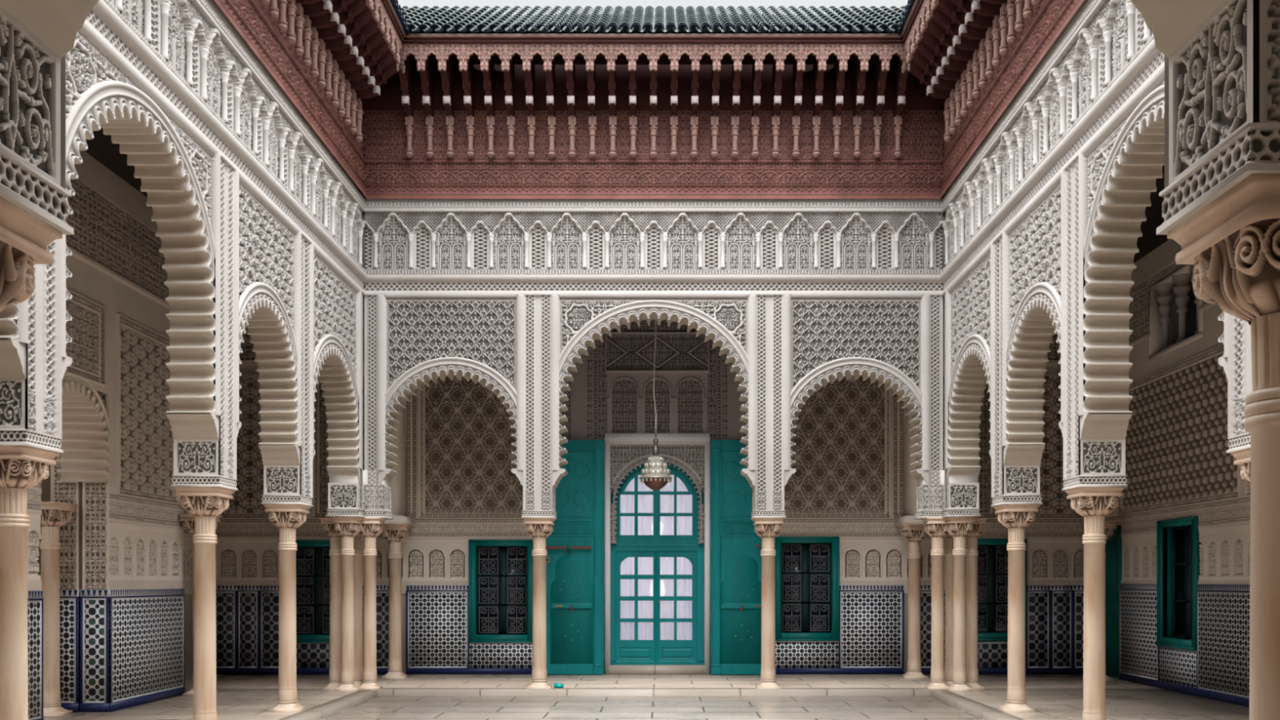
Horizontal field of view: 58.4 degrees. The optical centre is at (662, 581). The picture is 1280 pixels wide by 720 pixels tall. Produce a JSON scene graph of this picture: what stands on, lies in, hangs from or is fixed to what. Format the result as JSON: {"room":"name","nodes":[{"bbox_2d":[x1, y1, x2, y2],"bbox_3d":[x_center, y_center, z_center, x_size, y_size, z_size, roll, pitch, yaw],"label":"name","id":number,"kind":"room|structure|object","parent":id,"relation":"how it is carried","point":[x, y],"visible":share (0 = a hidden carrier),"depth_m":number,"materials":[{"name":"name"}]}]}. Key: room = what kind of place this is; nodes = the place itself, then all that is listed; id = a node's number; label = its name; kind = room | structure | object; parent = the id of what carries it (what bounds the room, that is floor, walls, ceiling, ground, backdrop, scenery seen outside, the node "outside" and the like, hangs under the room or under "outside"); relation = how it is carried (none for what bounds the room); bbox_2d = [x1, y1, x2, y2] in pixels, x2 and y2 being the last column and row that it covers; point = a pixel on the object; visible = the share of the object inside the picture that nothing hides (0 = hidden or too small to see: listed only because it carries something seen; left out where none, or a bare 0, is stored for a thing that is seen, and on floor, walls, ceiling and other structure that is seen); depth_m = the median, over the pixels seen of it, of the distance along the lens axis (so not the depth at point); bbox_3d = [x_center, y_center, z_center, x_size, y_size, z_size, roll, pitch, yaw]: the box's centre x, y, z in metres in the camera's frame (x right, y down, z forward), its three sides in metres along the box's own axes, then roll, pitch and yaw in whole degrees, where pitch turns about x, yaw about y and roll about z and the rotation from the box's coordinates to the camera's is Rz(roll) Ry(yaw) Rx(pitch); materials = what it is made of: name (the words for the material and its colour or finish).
{"room":"palace courtyard","nodes":[
{"label":"palace courtyard","id":0,"kind":"room"},
{"bbox_2d":[26,151,192,719],"bbox_3d":[-6.952,-1.610,8.650,1.335,6.400,20.100,0,0,0],"label":"wall","id":1,"kind":"structure","parent":0,"point":[126,556],"depth_m":13.22,"materials":[{"name":"paint"}]},
{"bbox_2d":[0,0,393,519],"bbox_3d":[-4.185,-4.070,9.352,0.738,6.380,13.764,0,0,0],"label":"wall","id":2,"kind":"structure","parent":0,"point":[260,226],"depth_m":10.68,"materials":[{"name":"white paint"}]},
{"bbox_2d":[213,0,405,198],"bbox_3d":[-3.780,-6.277,9.340,0.800,2.025,13.020,0,0,0],"label":"eaves","id":3,"kind":"object","parent":2,"relation":"attached to","point":[328,57],"visible":1,"depth_m":13.60,"materials":[{"name":"red wood"}]},
{"bbox_2d":[368,0,373,10],"bbox_3d":[-3.440,-6.795,13.490,0.052,0.100,0.112,0,0,0],"label":"pendant","id":4,"kind":"object","parent":3,"relation":"attached to","point":[371,4],"depth_m":13.45,"materials":[{"name":"brown wood"}]},
{"bbox_2d":[373,10,379,22],"bbox_3d":[-3.440,-6.795,13.767,0.052,0.100,0.112,0,0,0],"label":"pendant","id":5,"kind":"object","parent":3,"relation":"attached to","point":[376,15],"depth_m":13.73,"materials":[{"name":"brown wood"}]},
{"bbox_2d":[389,0,411,34],"bbox_3d":[-4.700,-8.050,9.340,2.740,1.699,17.220,0,0,0],"label":"roof","id":6,"kind":"structure","parent":3,"relation":"on","point":[397,7],"depth_m":14.71,"materials":[{"name":"tile"}]},
{"bbox_2d":[363,296,415,526],"bbox_3d":[-4.280,-2.795,17.285,0.600,3.830,2.270,0,0,0],"label":"wall","id":7,"kind":"structure","parent":0,"point":[397,484],"depth_m":17.88,"materials":[{"name":"paint"}]},
{"bbox_2d":[84,128,1168,262],"bbox_3d":[-0.120,-6.010,9.100,15.200,2.600,21.000,0,0,0],"label":"ceiling","id":8,"kind":"structure","parent":0,"point":[101,148],"depth_m":13.47,"materials":[{"name":"brown wood"}]},
{"bbox_2d":[639,320,672,490],"bbox_3d":[-0.100,-3.038,17.200,0.510,3.345,0.510,0,0,0],"label":"hanging lantern","id":9,"kind":"object","parent":8,"relation":"hanging from","point":[655,476],"visible":0.99,"depth_m":17.10,"materials":[{"name":"grey"}]},
{"bbox_2d":[0,0,1279,235],"bbox_3d":[-0.120,-4.070,2.691,8.820,6.380,0.491,0,0,0],"label":"wall","id":10,"kind":"structure","parent":0,"point":[1222,57],"depth_m":2.72,"materials":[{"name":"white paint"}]},
{"bbox_2d":[43,674,1248,719],"bbox_3d":[-0.120,1.630,9.200,14.800,0.280,20.800,0,0,0],"label":"floor","id":11,"kind":"structure","parent":0,"point":[238,696],"depth_m":15.81,"materials":[{"name":"stone"}]},
{"bbox_2d":[0,445,59,719],"bbox_3d":[-4.325,0.305,7.600,0.416,2.370,0.416,0,0,0],"label":"marble column","id":12,"kind":"structure","parent":11,"relation":"on","point":[22,468],"depth_m":7.52,"materials":[{"name":"stone"}]},
{"bbox_2d":[0,195,62,311],"bbox_3d":[-1.720,0.305,2.675,0.416,2.370,0.416,0,0,0],"label":"marble column","id":13,"kind":"structure","parent":11,"relation":"on","point":[24,238],"depth_m":2.74,"materials":[{"name":"stone"}]},
{"bbox_2d":[39,502,78,715],"bbox_3d":[-6.860,0.305,12.820,0.416,2.370,0.416,0,0,0],"label":"column","id":14,"kind":"structure","parent":11,"relation":"on","point":[54,515],"depth_m":12.74,"materials":[{"name":"beige stone"}]},
{"bbox_2d":[177,514,222,695],"bbox_3d":[-6.100,0.305,15.100,0.416,2.370,0.416,0,0,0],"label":"column","id":15,"kind":"structure","parent":11,"relation":"on","point":[188,524],"depth_m":15.02,"materials":[{"name":"beige stone"}]},
{"bbox_2d":[173,486,235,719],"bbox_3d":[-4.325,0.305,10.820,0.416,2.370,0.416,0,0,0],"label":"marble column","id":16,"kind":"structure","parent":11,"relation":"on","point":[205,504],"depth_m":10.73,"materials":[{"name":"stone"}]},
{"bbox_2d":[262,504,311,712],"bbox_3d":[-4.325,0.305,13.200,0.416,2.370,0.416,0,0,0],"label":"marble column","id":17,"kind":"structure","parent":11,"relation":"on","point":[286,517],"depth_m":13.11,"materials":[{"name":"stone"}]},
{"bbox_2d":[319,516,386,691],"bbox_3d":[-4.305,0.305,15.925,0.828,2.370,0.808,0,0,0],"label":"columns","id":18,"kind":"structure","parent":11,"relation":"on","point":[348,670],"depth_m":15.83,"materials":[{"name":"beige stone"}]},
{"bbox_2d":[381,524,411,678],"bbox_3d":[-4.160,0.305,17.800,0.416,2.370,0.416,0,0,0],"label":"column","id":19,"kind":"structure","parent":11,"relation":"on","point":[394,534],"depth_m":17.71,"materials":[{"name":"beige stone"}]},
{"bbox_2d":[522,517,555,688],"bbox_3d":[-1.720,0.305,16.000,0.416,2.370,0.416,0,0,0],"label":"marble column","id":20,"kind":"structure","parent":11,"relation":"on","point":[538,528],"depth_m":15.91,"materials":[{"name":"stone"}]},
{"bbox_2d":[608,665,706,675],"bbox_3d":[-0.080,1.430,18.600,1.560,0.160,0.600,0,0,0],"label":"doorstep","id":21,"kind":"object","parent":11,"relation":"on","point":[613,669],"visible":0.71,"depth_m":18.30,"materials":[{"name":"stone"}]},
{"bbox_2d":[751,517,784,688],"bbox_3d":[1.480,0.305,16.000,0.416,2.370,0.416,0,0,0],"label":"marble column","id":22,"kind":"structure","parent":11,"relation":"on","point":[767,528],"depth_m":15.91,"materials":[{"name":"stone"}]},
{"bbox_2d":[897,524,927,678],"bbox_3d":[3.920,0.305,17.800,0.416,2.370,0.416,0,0,0],"label":"column","id":23,"kind":"structure","parent":11,"relation":"on","point":[913,534],"depth_m":17.71,"materials":[{"name":"beige stone"}]},
{"bbox_2d":[921,516,987,691],"bbox_3d":[4.065,0.305,15.925,0.828,2.370,0.808,0,0,0],"label":"columns","id":24,"kind":"structure","parent":11,"relation":"on","point":[961,534],"depth_m":15.84,"materials":[{"name":"beige stone"}]},
{"bbox_2d":[993,504,1040,712],"bbox_3d":[4.085,0.305,13.200,0.416,2.370,0.416,0,0,0],"label":"marble column","id":25,"kind":"structure","parent":11,"relation":"on","point":[1015,517],"depth_m":13.11,"materials":[{"name":"stone"}]},
{"bbox_2d":[1064,486,1124,719],"bbox_3d":[4.085,0.305,10.820,0.416,2.370,0.416,0,0,0],"label":"marble column","id":26,"kind":"structure","parent":11,"relation":"on","point":[1093,504],"depth_m":10.73,"materials":[{"name":"stone"}]},
{"bbox_2d":[1080,522,1118,680],"bbox_3d":[6.600,0.305,17.300,0.416,2.370,0.416,0,0,0],"label":"column","id":27,"kind":"structure","parent":11,"relation":"on","point":[1108,526],"depth_m":17.14,"materials":[{"name":"beige stone"}]},
{"bbox_2d":[1167,173,1279,719],"bbox_3d":[1.480,0.305,2.675,0.416,2.370,0.416,0,0,0],"label":"marble column","id":28,"kind":"structure","parent":11,"relation":"on","point":[1232,243],"depth_m":2.64,"materials":[{"name":"stone"}]},
{"bbox_2d":[1230,448,1250,482],"bbox_3d":[4.085,0.305,7.600,0.416,2.370,0.416,0,0,0],"label":"marble column","id":29,"kind":"structure","parent":11,"relation":"on","point":[1242,457],"depth_m":7.68,"materials":[{"name":"stone"}]},
{"bbox_2d":[215,319,1084,674],"bbox_3d":[-0.120,-1.660,18.550,15.000,6.300,0.400,0,0,0],"label":"wall","id":30,"kind":"structure","parent":0,"point":[846,483],"depth_m":18.40,"materials":[{"name":"paint"}]},
{"bbox_2d":[295,540,329,642],"bbox_3d":[-5.570,0.160,18.489,1.044,1.644,0.262,0,0,0],"label":"window","id":31,"kind":"structure","parent":30,"relation":"in","point":[313,557],"depth_m":18.53,"materials":[{"name":"teal paint"}]},
{"bbox_2d":[296,548,313,574],"bbox_3d":[-5.795,-0.324,18.510,0.303,0.425,0.016,0,0,0],"label":"grille","id":32,"kind":"object","parent":31,"relation":"attached to","point":[304,559],"depth_m":18.50,"materials":[{"name":"grey metal"}]},
{"bbox_2d":[296,577,313,604],"bbox_3d":[-5.795,0.147,18.510,0.303,0.425,0.016,0,0,0],"label":"grille","id":33,"kind":"object","parent":31,"relation":"attached to","point":[304,588],"depth_m":18.50,"materials":[{"name":"grey metal"}]},
{"bbox_2d":[296,606,313,632],"bbox_3d":[-5.795,0.619,18.510,0.303,0.425,0.016,0,0,0],"label":"grille","id":34,"kind":"object","parent":31,"relation":"attached to","point":[304,618],"depth_m":18.50,"materials":[{"name":"grey metal"}]},
{"bbox_2d":[322,548,329,574],"bbox_3d":[-5.345,-0.324,18.510,0.303,0.425,0.016,0,0,0],"label":"grille","id":35,"kind":"object","parent":31,"relation":"attached to","point":[322,548],"depth_m":18.50,"materials":[{"name":"grey metal"}]},
{"bbox_2d":[322,577,329,604],"bbox_3d":[-5.345,0.147,18.510,0.303,0.425,0.016,0,0,0],"label":"grille","id":36,"kind":"object","parent":31,"relation":"attached to","point":[322,578],"depth_m":18.50,"materials":[{"name":"grey metal"}]},
{"bbox_2d":[322,606,329,632],"bbox_3d":[-5.345,0.619,18.510,0.303,0.425,0.016,0,0,0],"label":"grille","id":37,"kind":"object","parent":31,"relation":"attached to","point":[322,606],"depth_m":18.50,"materials":[{"name":"grey metal"}]},
{"bbox_2d":[468,539,533,642],"bbox_3d":[-2.585,0.155,18.489,1.054,1.654,0.262,0,0,0],"label":"window","id":38,"kind":"structure","parent":30,"relation":"in","point":[500,571],"depth_m":18.51,"materials":[{"name":"teal paint"}]},
{"bbox_2d":[479,547,497,573],"bbox_3d":[-2.812,-0.333,18.510,0.308,0.428,0.016,0,0,0],"label":"grille","id":39,"kind":"object","parent":38,"relation":"attached to","point":[483,559],"depth_m":18.50,"materials":[{"name":"grey metal"}]},
{"bbox_2d":[479,577,497,603],"bbox_3d":[-2.812,0.142,18.510,0.308,0.428,0.016,0,0,0],"label":"grille","id":40,"kind":"object","parent":38,"relation":"attached to","point":[488,588],"depth_m":18.50,"materials":[{"name":"grey metal"}]},
{"bbox_2d":[479,606,497,632],"bbox_3d":[-2.812,0.618,18.510,0.308,0.428,0.016,0,0,0],"label":"grille","id":41,"kind":"object","parent":38,"relation":"attached to","point":[488,617],"depth_m":18.50,"materials":[{"name":"grey metal"}]},
{"bbox_2d":[506,547,526,573],"bbox_3d":[-2.357,-0.333,18.510,0.308,0.428,0.016,0,0,0],"label":"grille","id":42,"kind":"object","parent":38,"relation":"attached to","point":[511,559],"depth_m":18.51,"materials":[{"name":"grey metal"}]},
{"bbox_2d":[506,577,526,603],"bbox_3d":[-2.357,0.142,18.510,0.308,0.428,0.016,0,0,0],"label":"grille","id":43,"kind":"object","parent":38,"relation":"attached to","point":[516,588],"depth_m":18.51,"materials":[{"name":"grey metal"}]},
{"bbox_2d":[506,606,526,632],"bbox_3d":[-2.357,0.618,18.510,0.308,0.428,0.016,0,0,0],"label":"grille","id":44,"kind":"object","parent":38,"relation":"attached to","point":[516,617],"depth_m":18.51,"materials":[{"name":"grey metal"}]},
{"bbox_2d":[604,433,710,674],"bbox_3d":[-0.080,-0.440,18.510,1.700,3.860,0.420,0,0,0],"label":"door","id":45,"kind":"structure","parent":30,"relation":"in","point":[657,543],"depth_m":18.54,"materials":[{"name":"teal paint"}]},
{"bbox_2d":[546,440,604,674],"bbox_3d":[-1.433,-0.391,18.259,0.995,3.738,0.221,0,0,0],"label":"door leaf","id":46,"kind":"structure","parent":45,"relation":"attached to","point":[575,547],"depth_m":18.24,"materials":[{"name":"teal paint"}]},
{"bbox_2d":[620,475,692,640],"bbox_3d":[-0.080,-0.410,18.620,1.400,3.100,0.040,0,0,0],"label":"curtain","id":47,"kind":"object","parent":45,"relation":"hanging from","point":[645,502],"depth_m":18.62,"materials":[{"name":"white fabric"}]},
{"bbox_2d":[711,440,761,674],"bbox_3d":[1.230,-0.391,18.262,0.909,3.738,0.216,0,0,0],"label":"door leaf","id":48,"kind":"structure","parent":45,"relation":"attached to","point":[735,545],"depth_m":18.24,"materials":[{"name":"teal paint"}]},
{"bbox_2d":[774,536,839,640],"bbox_3d":[2.320,0.115,18.489,1.044,1.674,0.262,0,0,0],"label":"window","id":49,"kind":"structure","parent":30,"relation":"in","point":[806,568],"depth_m":18.51,"materials":[{"name":"teal paint"}]},
{"bbox_2d":[782,544,801,571],"bbox_3d":[2.095,-0.379,18.510,0.303,0.435,0.016,0,0,0],"label":"grille","id":50,"kind":"object","parent":49,"relation":"attached to","point":[792,556],"depth_m":18.51,"materials":[{"name":"grey metal"}]},
{"bbox_2d":[782,574,801,601],"bbox_3d":[2.095,0.102,18.510,0.303,0.435,0.016,0,0,0],"label":"grille","id":51,"kind":"object","parent":49,"relation":"attached to","point":[792,585],"depth_m":18.51,"materials":[{"name":"grey metal"}]},
{"bbox_2d":[782,604,801,631],"bbox_3d":[2.095,0.584,18.510,0.303,0.435,0.016,0,0,0],"label":"grille","id":52,"kind":"object","parent":49,"relation":"attached to","point":[792,615],"depth_m":18.51,"materials":[{"name":"grey metal"}]},
{"bbox_2d":[810,544,829,571],"bbox_3d":[2.545,-0.379,18.510,0.303,0.435,0.016,0,0,0],"label":"grille","id":53,"kind":"object","parent":49,"relation":"attached to","point":[820,556],"depth_m":18.50,"materials":[{"name":"grey metal"}]},
{"bbox_2d":[810,574,829,601],"bbox_3d":[2.545,0.102,18.510,0.303,0.435,0.016,0,0,0],"label":"grille","id":54,"kind":"object","parent":49,"relation":"attached to","point":[820,585],"depth_m":18.51,"materials":[{"name":"grey metal"}]},
{"bbox_2d":[810,604,829,631],"bbox_3d":[2.545,0.584,18.510,0.303,0.435,0.016,0,0,0],"label":"grille","id":55,"kind":"object","parent":49,"relation":"attached to","point":[820,615],"depth_m":18.50,"materials":[{"name":"grey metal"}]},
{"bbox_2d":[977,538,1026,640],"bbox_3d":[5.330,0.130,18.489,1.044,1.644,0.262,0,0,0],"label":"window","id":56,"kind":"structure","parent":30,"relation":"in","point":[993,557],"depth_m":18.53,"materials":[{"name":"teal paint"}]},
{"bbox_2d":[977,546,986,573],"bbox_3d":[5.105,-0.354,18.510,0.303,0.425,0.016,0,0,0],"label":"grille","id":57,"kind":"object","parent":56,"relation":"attached to","point":[977,547],"depth_m":18.51,"materials":[{"name":"grey metal"}]},
{"bbox_2d":[977,575,986,601],"bbox_3d":[5.105,0.117,18.510,0.303,0.425,0.016,0,0,0],"label":"grille","id":58,"kind":"object","parent":56,"relation":"attached to","point":[982,587],"depth_m":18.51,"materials":[{"name":"grey metal"}]},
{"bbox_2d":[977,604,986,631],"bbox_3d":[5.105,0.589,18.510,0.303,0.425,0.016,0,0,0],"label":"grille","id":59,"kind":"object","parent":56,"relation":"attached to","point":[978,605],"depth_m":18.50,"materials":[{"name":"grey metal"}]},
{"bbox_2d":[995,546,1008,573],"bbox_3d":[5.555,-0.354,18.510,0.303,0.425,0.016,0,0,0],"label":"grille","id":60,"kind":"object","parent":56,"relation":"attached to","point":[1005,557],"depth_m":18.51,"materials":[{"name":"grey metal"}]},
{"bbox_2d":[995,575,1008,601],"bbox_3d":[5.555,0.117,18.510,0.303,0.425,0.016,0,0,0],"label":"grille","id":61,"kind":"object","parent":56,"relation":"attached to","point":[1001,587],"depth_m":18.51,"materials":[{"name":"grey metal"}]},
{"bbox_2d":[995,604,1008,631],"bbox_3d":[5.555,0.589,18.510,0.303,0.425,0.016,0,0,0],"label":"grille","id":62,"kind":"object","parent":56,"relation":"attached to","point":[1005,615],"depth_m":18.51,"materials":[{"name":"grey metal"}]},
{"bbox_2d":[320,696,984,719],"bbox_3d":[-0.120,1.670,9.200,7.800,0.200,13.040,0,0,0],"label":"floor","id":63,"kind":"structure","parent":0,"point":[378,708],"depth_m":14.10,"materials":[{"name":"stone"}]},
{"bbox_2d":[278,688,1023,719],"bbox_3d":[-0.120,1.627,9.280,8.040,0.286,13.360,0,0,0],"label":"curb","id":64,"kind":"object","parent":63,"relation":"on","point":[984,712],"visible":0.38,"depth_m":15.70,"materials":[{"name":"stone"}]},
{"bbox_2d":[400,5,905,34],"bbox_3d":[-0.120,-8.050,16.380,12.300,1.699,2.740,0,0,0],"label":"roof","id":65,"kind":"structure","parent":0,"point":[422,20],"depth_m":15.83,"materials":[{"name":"tile"}]},
{"bbox_2d":[360,111,946,519],"bbox_3d":[-0.120,-4.070,15.988,8.820,6.380,0.489,0,0,0],"label":"wall","id":66,"kind":"structure","parent":0,"point":[506,296],"depth_m":15.82,"materials":[{"name":"white paint"}]},
{"bbox_2d":[363,34,944,199],"bbox_3d":[-0.120,-6.277,15.460,8.100,2.025,0.800,0,0,0],"label":"eaves","id":67,"kind":"object","parent":66,"relation":"attached to","point":[468,116],"visible":1,"depth_m":15.78,"materials":[{"name":"red wood"}]},
{"bbox_2d":[395,62,404,71],"bbox_3d":[-3.470,-6.795,15.120,0.112,0.100,0.052,0,0,0],"label":"pendant","id":68,"kind":"object","parent":67,"relation":"attached to","point":[402,64],"depth_m":15.10,"materials":[{"name":"brown wood"}]},
{"bbox_2d":[417,62,425,71],"bbox_3d":[-3.191,-6.795,15.120,0.112,0.100,0.052,0,0,0],"label":"pendant","id":69,"kind":"object","parent":67,"relation":"attached to","point":[420,66],"depth_m":15.11,"materials":[{"name":"brown wood"}]},
{"bbox_2d":[437,62,446,71],"bbox_3d":[-2.912,-6.795,15.120,0.112,0.100,0.052,0,0,0],"label":"pendant","id":70,"kind":"object","parent":67,"relation":"attached to","point":[442,66],"depth_m":15.11,"materials":[{"name":"brown wood"}]},
{"bbox_2d":[458,62,467,71],"bbox_3d":[-2.632,-6.795,15.120,0.112,0.100,0.052,0,0,0],"label":"pendant","id":71,"kind":"object","parent":67,"relation":"attached to","point":[463,66],"depth_m":15.11,"materials":[{"name":"brown wood"}]},
{"bbox_2d":[480,62,488,71],"bbox_3d":[-2.353,-6.795,15.120,0.112,0.100,0.052,0,0,0],"label":"pendant","id":72,"kind":"object","parent":67,"relation":"attached to","point":[484,66],"depth_m":15.11,"materials":[{"name":"brown wood"}]},
{"bbox_2d":[501,62,509,71],"bbox_3d":[-2.074,-6.795,15.120,0.112,0.100,0.052,0,0,0],"label":"pendant","id":73,"kind":"object","parent":67,"relation":"attached to","point":[505,66],"depth_m":15.10,"materials":[{"name":"brown wood"}]},
{"bbox_2d":[522,62,530,71],"bbox_3d":[-1.795,-6.795,15.120,0.112,0.100,0.052,0,0,0],"label":"pendant","id":74,"kind":"object","parent":67,"relation":"attached to","point":[526,66],"depth_m":15.11,"materials":[{"name":"brown wood"}]},
{"bbox_2d":[543,62,551,71],"bbox_3d":[-1.516,-6.795,15.120,0.112,0.100,0.052,0,0,0],"label":"pendant","id":75,"kind":"object","parent":67,"relation":"attached to","point":[547,66],"depth_m":15.11,"materials":[{"name":"brown wood"}]},
{"bbox_2d":[564,62,573,71],"bbox_3d":[-1.237,-6.795,15.120,0.112,0.100,0.052,0,0,0],"label":"pendant","id":76,"kind":"object","parent":67,"relation":"attached to","point":[568,66],"depth_m":15.10,"materials":[{"name":"brown wood"}]},
{"bbox_2d":[586,62,594,71],"bbox_3d":[-0.958,-6.795,15.120,0.112,0.100,0.052,0,0,0],"label":"pendant","id":77,"kind":"object","parent":67,"relation":"attached to","point":[589,66],"depth_m":15.11,"materials":[{"name":"brown wood"}]},
{"bbox_2d":[606,62,615,71],"bbox_3d":[-0.678,-6.795,15.120,0.112,0.100,0.052,0,0,0],"label":"pendant","id":78,"kind":"object","parent":67,"relation":"attached to","point":[611,66],"depth_m":15.11,"materials":[{"name":"brown wood"}]},
{"bbox_2d":[627,62,636,71],"bbox_3d":[-0.399,-6.795,15.120,0.112,0.100,0.052,0,0,0],"label":"pendant","id":79,"kind":"object","parent":67,"relation":"attached to","point":[632,66],"depth_m":15.11,"materials":[{"name":"brown wood"}]},
{"bbox_2d":[648,62,657,71],"bbox_3d":[-0.120,-6.795,15.120,0.112,0.100,0.052,0,0,0],"label":"pendant","id":80,"kind":"object","parent":67,"relation":"attached to","point":[653,66],"depth_m":15.11,"materials":[{"name":"brown wood"}]},
{"bbox_2d":[670,62,678,71],"bbox_3d":[0.159,-6.795,15.120,0.112,0.100,0.052,0,0,0],"label":"pendant","id":81,"kind":"object","parent":67,"relation":"attached to","point":[674,66],"depth_m":15.10,"materials":[{"name":"brown wood"}]},
{"bbox_2d":[691,62,699,71],"bbox_3d":[0.438,-6.795,15.120,0.112,0.100,0.052,0,0,0],"label":"pendant","id":82,"kind":"object","parent":67,"relation":"attached to","point":[695,66],"depth_m":15.11,"materials":[{"name":"brown wood"}]},
{"bbox_2d":[712,62,720,71],"bbox_3d":[0.718,-6.795,15.120,0.112,0.100,0.052,0,0,0],"label":"pendant","id":83,"kind":"object","parent":67,"relation":"attached to","point":[716,66],"depth_m":15.10,"materials":[{"name":"brown wood"}]},
{"bbox_2d":[733,62,742,71],"bbox_3d":[0.997,-6.795,15.120,0.112,0.100,0.052,0,0,0],"label":"pendant","id":84,"kind":"object","parent":67,"relation":"attached to","point":[737,66],"depth_m":15.10,"materials":[{"name":"brown wood"}]},
{"bbox_2d":[755,62,763,71],"bbox_3d":[1.276,-6.795,15.120,0.112,0.100,0.052,0,0,0],"label":"pendant","id":85,"kind":"object","parent":67,"relation":"attached to","point":[758,66],"depth_m":15.10,"materials":[{"name":"brown wood"}]},
{"bbox_2d":[775,62,784,71],"bbox_3d":[1.555,-6.795,15.120,0.112,0.100,0.052,0,0,0],"label":"pendant","id":86,"kind":"object","parent":67,"relation":"attached to","point":[780,66],"depth_m":15.10,"materials":[{"name":"brown wood"}]},
{"bbox_2d":[796,62,805,71],"bbox_3d":[1.834,-6.795,15.120,0.112,0.100,0.052,0,0,0],"label":"pendant","id":87,"kind":"object","parent":67,"relation":"attached to","point":[801,66],"depth_m":15.11,"materials":[{"name":"brown wood"}]},
{"bbox_2d":[817,62,826,71],"bbox_3d":[2.113,-6.795,15.120,0.112,0.100,0.052,0,0,0],"label":"pendant","id":88,"kind":"object","parent":67,"relation":"attached to","point":[821,66],"depth_m":15.11,"materials":[{"name":"brown wood"}]},
{"bbox_2d":[839,62,847,71],"bbox_3d":[2.393,-6.795,15.120,0.112,0.100,0.052,0,0,0],"label":"pendant","id":89,"kind":"object","parent":67,"relation":"attached to","point":[842,66],"depth_m":15.11,"materials":[{"name":"brown wood"}]},
{"bbox_2d":[860,62,868,71],"bbox_3d":[2.672,-6.795,15.120,0.112,0.100,0.052,0,0,0],"label":"pendant","id":90,"kind":"object","parent":67,"relation":"attached to","point":[864,66],"depth_m":15.11,"materials":[{"name":"brown wood"}]},
{"bbox_2d":[881,62,889,71],"bbox_3d":[2.951,-6.795,15.120,0.112,0.100,0.052,0,0,0],"label":"pendant","id":91,"kind":"object","parent":67,"relation":"attached to","point":[885,66],"depth_m":15.11,"materials":[{"name":"brown wood"}]},
{"bbox_2d":[902,62,911,71],"bbox_3d":[3.230,-6.795,15.120,0.112,0.100,0.052,0,0,0],"label":"pendant","id":92,"kind":"object","parent":67,"relation":"attached to","point":[908,68],"depth_m":15.10,"materials":[{"name":"brown wood"}]},
{"bbox_2d":[894,0,915,34],"bbox_3d":[4.460,-8.050,9.340,2.740,1.699,17.220,0,0,0],"label":"roof","id":93,"kind":"structure","parent":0,"point":[908,6],"depth_m":14.71,"materials":[{"name":"tile"}]},
{"bbox_2d":[894,296,944,526],"bbox_3d":[4.040,-2.795,17.285,0.600,3.830,2.270,0,0,0],"label":"wall","id":94,"kind":"structure","parent":0,"point":[910,483],"depth_m":17.94,"materials":[{"name":"paint"}]},
{"bbox_2d":[914,0,1252,519],"bbox_3d":[3.945,-4.070,9.352,0.738,6.380,13.764,0,0,0],"label":"wall","id":95,"kind":"structure","parent":0,"point":[1044,218],"depth_m":11.08,"materials":[{"name":"white paint"}]},
{"bbox_2d":[901,0,1084,199],"bbox_3d":[3.540,-6.277,9.340,0.800,2.025,13.020,0,0,0],"label":"eaves","id":96,"kind":"object","parent":95,"relation":"attached to","point":[975,56],"visible":1,"depth_m":13.64,"materials":[{"name":"red wood"}]},
{"bbox_2d":[915,33,920,44],"bbox_3d":[3.200,-6.795,14.320,0.052,0.100,0.112,0,0,0],"label":"pendant","id":97,"kind":"object","parent":96,"relation":"attached to","point":[917,37],"depth_m":14.28,"materials":[{"name":"brown wood"}]},
{"bbox_2d":[930,0,936,10],"bbox_3d":[3.200,-6.795,13.490,0.052,0.100,0.112,0,0,0],"label":"pendant","id":98,"kind":"object","parent":96,"relation":"attached to","point":[933,4],"depth_m":13.45,"materials":[{"name":"brown wood"}]},
{"bbox_2d":[1104,239,1250,706],"bbox_3d":[7.244,-1.610,8.650,0.572,6.400,20.100,0,0,0],"label":"wall","id":99,"kind":"structure","parent":0,"point":[1178,464],"depth_m":15.33,"materials":[{"name":"paint"}]},
{"bbox_2d":[1105,524,1121,679],"bbox_3d":[7.015,0.315,17.875,0.130,2.350,0.930,0,0,0],"label":"door","id":100,"kind":"structure","parent":99,"relation":"in","point":[1113,544],"depth_m":17.69,"materials":[{"name":"teal paint"}]},
{"bbox_2d":[1148,264,1204,360],"bbox_3d":[7.165,-3.695,15.575,0.430,1.130,1.650,0,0,0],"label":"window","id":101,"kind":"structure","parent":99,"relation":"in","point":[1189,321],"depth_m":15.97,"materials":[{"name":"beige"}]},
{"bbox_2d":[1156,515,1200,650],"bbox_3d":[7.069,0.025,15.485,0.262,1.754,1.154,0,0,0],"label":"window","id":102,"kind":"structure","parent":99,"relation":"in","point":[1178,560],"depth_m":15.83,"materials":[{"name":"teal paint"}]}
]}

